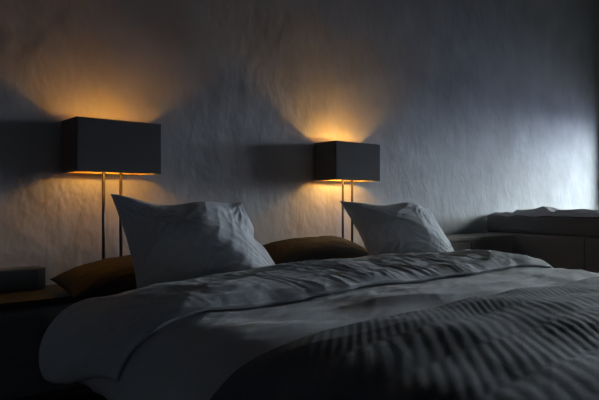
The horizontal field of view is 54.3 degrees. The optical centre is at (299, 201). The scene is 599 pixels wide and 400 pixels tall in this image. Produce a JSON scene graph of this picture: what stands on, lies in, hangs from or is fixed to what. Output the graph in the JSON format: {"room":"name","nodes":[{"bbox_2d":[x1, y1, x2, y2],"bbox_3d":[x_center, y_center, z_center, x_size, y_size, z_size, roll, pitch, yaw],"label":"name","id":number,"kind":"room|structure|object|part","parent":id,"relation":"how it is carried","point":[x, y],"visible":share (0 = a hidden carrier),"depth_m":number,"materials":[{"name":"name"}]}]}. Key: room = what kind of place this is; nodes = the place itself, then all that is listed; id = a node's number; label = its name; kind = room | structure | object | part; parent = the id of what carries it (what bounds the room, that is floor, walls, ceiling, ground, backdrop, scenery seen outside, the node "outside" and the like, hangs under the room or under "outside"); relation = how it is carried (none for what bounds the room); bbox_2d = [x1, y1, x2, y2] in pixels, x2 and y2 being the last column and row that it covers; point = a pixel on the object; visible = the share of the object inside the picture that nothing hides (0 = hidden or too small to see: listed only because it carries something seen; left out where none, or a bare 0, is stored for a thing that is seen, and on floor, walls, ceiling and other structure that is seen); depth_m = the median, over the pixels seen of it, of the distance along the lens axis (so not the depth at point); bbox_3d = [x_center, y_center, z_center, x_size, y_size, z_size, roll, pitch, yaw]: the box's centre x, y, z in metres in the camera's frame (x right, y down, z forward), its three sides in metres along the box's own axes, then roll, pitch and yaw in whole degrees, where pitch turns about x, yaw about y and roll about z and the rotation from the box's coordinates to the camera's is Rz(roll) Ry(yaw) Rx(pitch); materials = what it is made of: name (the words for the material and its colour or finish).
{"room":"bedroom","nodes":[
{"label":"bedroom","id":0,"kind":"room"},
{"bbox_2d":[56,392,106,399],"bbox_3d":[1.999,1.025,2.602,10.220,0.150,5.560,0,0,-40],"label":"floor","id":1,"kind":"structure","parent":0,"point":[91,395],"depth_m":2.82,"materials":[{"name":"brown wood"}]},
{"bbox_2d":[0,284,109,399],"bbox_3d":[-0.799,0.700,3.299,4.170,0.500,0.455,0,0,-40],"label":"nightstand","id":2,"kind":"object","parent":1,"relation":"on","point":[25,315],"visible":0.23,"depth_m":2.65,"materials":[{"name":"black wood"}]},
{"bbox_3d":[-1.444,0.685,2.476,0.660,0.370,0.018,0,0,-40],"label":"drawer","id":3,"kind":"part","parent":2,"relation":"part of","materials":[{"name":"black wood"}]},
{"bbox_2d":[0,266,45,291],"bbox_3d":[-1.448,0.394,2.916,0.315,0.112,0.114,0,0,-40],"label":"box","id":4,"kind":"object","parent":2,"relation":"on","point":[28,277],"visible":1,"depth_m":2.91,"materials":[{"name":"grey plastic"}]},
{"bbox_3d":[-1.404,0.391,2.882,0.217,0.090,0.005,0,0,-40],"label":"panel","id":5,"kind":"part","parent":4,"relation":"part of","materials":[{"name":"grey fabric"}]},
{"bbox_3d":[-0.803,0.688,3.312,4.120,0.405,0.420,0,0,-40],"label":"shelf","id":6,"kind":"part","parent":2,"relation":"part of","materials":[{"name":"black wood"}]},
{"bbox_3d":[-0.799,0.468,3.299,4.170,0.035,0.455,0,0,-40],"label":"shelf","id":7,"kind":"part","parent":2,"relation":"part of","materials":[{"name":"brown wood"}]},
{"bbox_2d":[61,116,160,258],"bbox_3d":[-1.031,0.009,3.214,0.471,0.882,0.237,0,0,-40],"label":"table lamp","id":8,"kind":"object","parent":2,"relation":"on","point":[89,145],"visible":0.89,"depth_m":3.12,"materials":[{"name":"black fabric"}]},
{"bbox_3d":[-1.069,0.130,3.182,0.018,0.612,0.018,0,0,-40],"label":"rod","id":9,"kind":"part","parent":8,"relation":"part of","materials":[{"name":"grey metal"}]},
{"bbox_3d":[-1.031,-0.291,3.214,0.471,0.280,0.237,0,0,-40],"label":"lamp shade","id":10,"kind":"part","parent":8,"relation":"part of","materials":[{"name":"grey fabric"}]},
{"bbox_3d":[-0.993,0.130,3.246,0.018,0.612,0.018,0,0,-40],"label":"rod","id":11,"kind":"part","parent":8,"relation":"part of","materials":[{"name":"grey metal"}]},
{"bbox_2d":[314,141,379,241],"bbox_3d":[0.363,0.009,4.404,0.471,0.882,0.237,0,0,-40],"label":"table lamp","id":12,"kind":"object","parent":2,"relation":"on","point":[343,161],"visible":0.86,"depth_m":4.29,"materials":[{"name":"black fabric"}]},
{"bbox_3d":[0.325,0.130,4.372,0.018,0.612,0.018,0,0,-40],"label":"rod","id":13,"kind":"part","parent":12,"relation":"part of","materials":[{"name":"grey metal"}]},
{"bbox_3d":[0.363,-0.291,4.404,0.471,0.280,0.237,0,0,-40],"label":"lamp shade","id":14,"kind":"part","parent":12,"relation":"part of","materials":[{"name":"grey fabric"}]},
{"bbox_3d":[0.401,0.130,4.436,0.018,0.612,0.018,0,0,-40],"label":"rod","id":15,"kind":"part","parent":12,"relation":"part of","materials":[{"name":"grey metal"}]},
{"bbox_2d":[445,233,514,253],"bbox_3d":[1.368,0.632,5.189,1.400,0.636,0.395,0,0,-40],"label":"sideboard","id":16,"kind":"object","parent":1,"relation":"on","point":[472,241],"visible":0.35,"depth_m":5.22,"materials":[{"name":"brown wood"}]},
{"bbox_3d":[1.222,0.615,4.832,0.675,0.530,0.018,0,0,-40],"label":"door","id":17,"kind":"part","parent":16,"relation":"part of","materials":[{"name":"brown wood"}]},
{"bbox_3d":[1.743,0.615,5.277,0.675,0.530,0.018,0,0,-40],"label":"door","id":18,"kind":"part","parent":16,"relation":"part of","materials":[{"name":"brown wood"}]},
{"bbox_2d":[487,232,598,272],"bbox_3d":[3.085,0.633,5.146,0.984,0.634,2.680,0,0,-40],"label":"sofa","id":19,"kind":"object","parent":1,"relation":"on","point":[559,251],"visible":0.25,"depth_m":5.25,"materials":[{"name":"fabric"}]},
{"bbox_2d":[487,212,598,236],"bbox_3d":[2.721,0.209,5.069,0.325,0.202,2.275,0,0,-40],"label":"sofa cushion","id":20,"kind":"object","parent":19,"relation":"on","point":[500,222],"visible":0.84,"depth_m":5.38,"materials":[{"name":"grey fabric"}]},
{"bbox_2d":[510,206,598,216],"bbox_3d":[2.595,0.097,5.172,0.328,0.097,1.418,0,0,-40],"label":"blanket","id":21,"kind":"object","parent":20,"relation":"on","point":[540,211],"visible":1,"depth_m":5.32,"materials":[{"name":"grey fabric"}]},
{"bbox_3d":[0.634,0.715,2.606,2.340,0.470,2.420,0,0,-40],"label":"bed","id":22,"kind":"object","parent":1,"relation":"on","visible":0},
{"bbox_2d":[50,255,136,297],"bbox_3d":[-0.828,0.355,2.956,0.780,0.176,0.410,0,0,-40],"label":"bed pillow","id":23,"kind":"object","parent":22,"relation":"on","point":[115,275],"visible":0.52,"depth_m":2.73,"materials":[{"name":"brown fabric"}]},
{"bbox_2d":[110,193,274,288],"bbox_3d":[-0.442,0.197,2.920,0.912,0.466,0.310,0,0,-33],"label":"bed pillow","id":24,"kind":"object","parent":22,"relation":"on","point":[179,242],"visible":0.8,"depth_m":2.77,"materials":[{"name":"white fabric"}]},
{"bbox_2d":[262,236,368,263],"bbox_3d":[0.088,0.321,3.770,0.870,0.174,0.340,0,0,-40],"label":"bed pillow","id":25,"kind":"object","parent":22,"relation":"on","point":[320,247],"visible":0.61,"depth_m":3.65,"materials":[{"name":"brown fabric"}]},
{"bbox_2d":[39,249,598,399],"bbox_3d":[0.810,0.532,2.398,3.007,0.506,2.066,0,0,-40],"label":"duvet","id":26,"kind":"object","parent":22,"relation":"on","point":[177,340],"visible":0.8,"depth_m":2.05,"materials":[{"name":"grey fabric"}]},
{"bbox_2d":[210,276,598,399],"bbox_3d":[1.170,0.544,1.976,2.936,0.414,0.998,0,0,-40],"label":"throw","id":27,"kind":"object","parent":26,"relation":"on","point":[528,343],"visible":1,"depth_m":1.41,"materials":[{"name":"grey fabric"}]},
{"bbox_2d":[340,201,453,254],"bbox_3d":[0.760,0.215,3.943,0.984,0.430,0.281,0,0,-29],"label":"bed pillow","id":28,"kind":"object","parent":22,"relation":"on","point":[405,227],"visible":0.82,"depth_m":3.81,"materials":[{"name":"white fabric"}]},
{"bbox_2d":[0,0,598,284],"bbox_3d":[0.259,-1.025,4.640,10.220,3.950,0.200,0,0,-40],"label":"wall","id":29,"kind":"structure","parent":0,"point":[475,110],"depth_m":4.25,"materials":[{"name":"paint"}]}
]}

